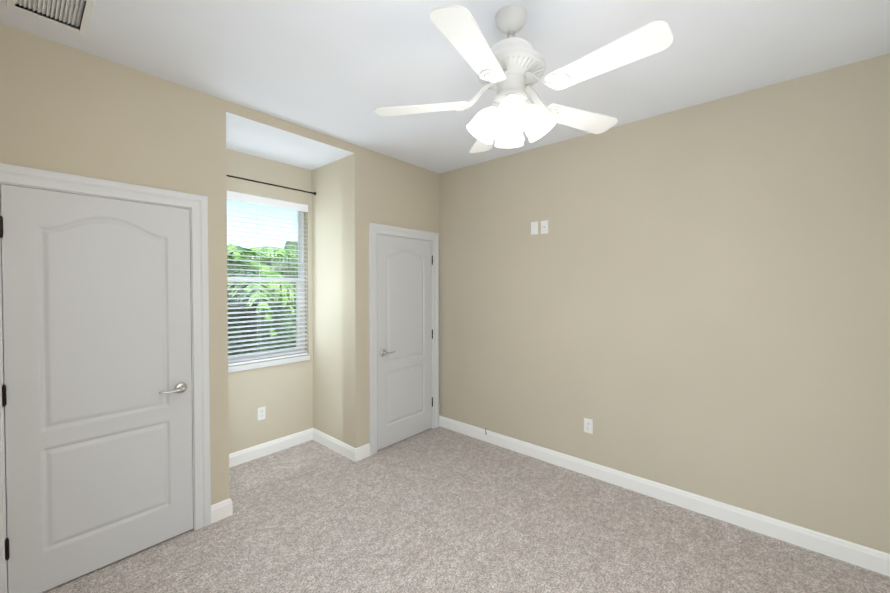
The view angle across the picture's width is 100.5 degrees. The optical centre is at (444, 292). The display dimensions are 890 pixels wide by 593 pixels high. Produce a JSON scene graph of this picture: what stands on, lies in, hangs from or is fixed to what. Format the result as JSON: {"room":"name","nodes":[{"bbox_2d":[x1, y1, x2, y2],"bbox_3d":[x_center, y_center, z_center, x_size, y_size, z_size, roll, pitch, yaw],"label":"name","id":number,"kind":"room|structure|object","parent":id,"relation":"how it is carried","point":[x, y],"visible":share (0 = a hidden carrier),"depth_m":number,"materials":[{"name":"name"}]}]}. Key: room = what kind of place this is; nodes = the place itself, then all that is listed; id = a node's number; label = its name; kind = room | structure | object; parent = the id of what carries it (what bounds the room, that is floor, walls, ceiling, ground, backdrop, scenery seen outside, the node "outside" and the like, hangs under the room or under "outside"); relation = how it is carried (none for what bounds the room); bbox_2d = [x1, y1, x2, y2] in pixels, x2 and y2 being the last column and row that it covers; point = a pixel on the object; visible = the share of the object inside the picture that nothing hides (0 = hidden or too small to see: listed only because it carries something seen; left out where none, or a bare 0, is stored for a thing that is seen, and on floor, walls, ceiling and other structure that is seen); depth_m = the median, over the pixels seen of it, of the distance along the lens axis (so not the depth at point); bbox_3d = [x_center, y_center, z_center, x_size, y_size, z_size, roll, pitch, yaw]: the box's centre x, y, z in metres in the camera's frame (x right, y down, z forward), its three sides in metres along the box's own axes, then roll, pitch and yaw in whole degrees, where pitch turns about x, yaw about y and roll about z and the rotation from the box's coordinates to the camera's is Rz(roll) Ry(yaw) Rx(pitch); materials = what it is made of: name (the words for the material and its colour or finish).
{"room":"empty bedroom","nodes":[
{"label":"empty bedroom","id":0,"kind":"room"},
{"bbox_2d":[0,23,438,504],"bbox_3d":[-1.501,0.107,3.120,0.870,2.800,3.383,1,1,41],"label":"wall","id":1,"kind":"structure","parent":0,"point":[67,109],"depth_m":2.85,"materials":[{"name":"beige paint"}]},
{"bbox_2d":[0,184,192,592],"bbox_3d":[-1.847,0.498,2.045,0.098,2.030,0.771,1,1,41],"label":"door leaf","id":2,"kind":"structure","parent":1,"relation":"in","point":[97,395],"depth_m":2.00,"materials":[{"name":"white paint"}]},
{"bbox_2d":[0,163,210,592],"bbox_3d":[-1.901,0.455,2.095,0.160,2.138,0.953,1,1,41],"label":"door frame","id":3,"kind":"structure","parent":1,"relation":"attached to","point":[28,177],"depth_m":2.34,"materials":[{"name":"white wood"}]},
{"bbox_2d":[211,498,232,518],"bbox_3d":[-1.725,1.456,2.737,0.704,0.115,0.038,1,1,41],"label":"baseboard","id":4,"kind":"structure","parent":1,"relation":"attached to","point":[224,509],"depth_m":2.48,"materials":[{"name":"white wood"}]},
{"bbox_2d":[257,406,265,420],"bbox_3d":[-1.675,1.109,3.380,0.008,0.115,0.070,1,1,41],"label":"outlet","id":5,"kind":"object","parent":1,"relation":"attached to","point":[261,413],"visible":1,"depth_m":3.38,"materials":[{"name":"white plastic"}]},
{"bbox_2d":[227,190,309,372],"bbox_3d":[-1.720,-0.095,3.394,0.147,1.555,0.940,1,1,41],"label":"window blind","id":6,"kind":"object","parent":1,"relation":"attached to","point":[301,209],"visible":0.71,"depth_m":3.45,"materials":[{"name":"white plastic"}]},
{"bbox_2d":[229,429,310,467],"bbox_3d":[-1.676,1.446,3.380,0.014,0.115,1.026,1,1,41],"label":"baseboard","id":7,"kind":"structure","parent":1,"relation":"attached to","point":[245,455],"depth_m":3.42,"materials":[{"name":"white wood"}]},
{"bbox_2d":[226,175,315,194],"bbox_3d":[-1.628,-0.976,3.300,0.031,0.032,1.026,1,1,41],"label":"curtain rod","id":8,"kind":"object","parent":1,"relation":"attached to","point":[314,193],"visible":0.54,"depth_m":3.34,"materials":[{"name":"black metal"}]},
{"bbox_2d":[311,428,358,461],"bbox_3d":[-1.053,1.444,3.509,0.704,0.115,0.014,1,1,41],"label":"baseboard","id":9,"kind":"structure","parent":1,"relation":"attached to","point":[352,453],"depth_m":3.48,"materials":[{"name":"white wood"}]},
{"bbox_2d":[369,222,438,455],"bbox_3d":[-0.434,0.428,3.781,0.160,2.138,0.940,1,1,41],"label":"door frame","id":10,"kind":"structure","parent":1,"relation":"attached to","point":[375,229],"depth_m":3.45,"materials":[{"name":"white wood"}]},
{"bbox_2d":[377,234,432,450],"bbox_3d":[-0.376,0.470,3.735,0.098,2.030,0.758,1,1,41],"label":"door leaf","id":11,"kind":"structure","parent":1,"relation":"in","point":[404,342],"depth_m":3.71,"materials":[{"name":"white paint"}]},
{"bbox_2d":[0,0,889,173],"bbox_3d":[0.276,-1.369,1.643,4.000,0.200,3.523,1,1,41],"label":"ceiling","id":12,"kind":"structure","parent":0,"point":[342,70],"depth_m":1.97,"materials":[{"name":"white paint"}]},
{"bbox_2d":[6,0,95,35],"bbox_3d":[-1.730,-1.279,1.621,0.339,0.038,0.256,1,1,41],"label":"ceiling vent","id":13,"kind":"object","parent":12,"relation":"in","point":[69,11],"visible":1,"depth_m":1.68,"materials":[{"name":"white metal"}]},
{"bbox_2d":[374,5,672,152],"bbox_3d":[0.322,-0.979,1.671,1.230,0.581,1.255,1,1,41],"label":"fan","id":14,"kind":"object","parent":12,"relation":"hanging from","point":[510,69],"visible":1,"depth_m":1.61,"materials":[{"name":"white metal"}]},
{"bbox_2d":[42,426,889,592],"bbox_3d":[0.001,1.557,1.929,4.730,0.060,3.523,1,1,41],"label":"floor","id":15,"kind":"structure","parent":0,"point":[439,509],"depth_m":2.27,"materials":[{"name":"carpet"}]},
{"bbox_2d":[439,53,889,553],"bbox_3d":[1.386,0.110,2.943,4.000,2.800,0.140,1,1,41],"label":"wall","id":16,"kind":"structure","parent":0,"point":[694,299],"depth_m":2.52,"materials":[{"name":"beige paint"}]},
{"bbox_2d":[531,222,537,234],"bbox_3d":[0.807,-0.576,3.339,0.070,0.115,0.007,1,1,41],"label":"switch plate","id":17,"kind":"object","parent":16,"relation":"attached to","point":[534,228],"visible":1,"depth_m":3.34,"materials":[{"name":"white plastic"}]},
{"bbox_2d":[541,220,547,233],"bbox_3d":[0.878,-0.575,3.272,0.070,0.115,0.014,1,1,41],"label":"plate","id":18,"kind":"object","parent":16,"relation":"attached to","point":[544,227],"visible":1,"depth_m":3.27,"materials":[{"name":"white plastic"}]},
{"bbox_2d":[584,418,592,433],"bbox_3d":[1.178,1.101,3.042,0.070,0.115,0.008,1,1,41],"label":"outlet","id":19,"kind":"object","parent":16,"relation":"attached to","point":[588,425],"visible":1,"depth_m":3.04,"materials":[{"name":"white plastic"}]},
{"bbox_2d":[439,415,889,575],"bbox_3d":[1.332,1.453,2.902,3.720,0.115,0.026,1,1,41],"label":"baseboard","id":20,"kind":"structure","parent":16,"relation":"attached to","point":[851,553],"depth_m":2.53,"materials":[{"name":"white wood"}]},
{"label":"outside","id":21,"kind":"structure","parent":0,"visible":0},
{"bbox_2d":[227,241,297,355],"bbox_3d":[-13.848,0.195,19.419,39.110,3.312,45.000,1,1,41],"label":"trees","id":22,"kind":"object","parent":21,"point":[266,249],"depth_m":6.52,"materials":[{"name":"green plant"}]}
]}

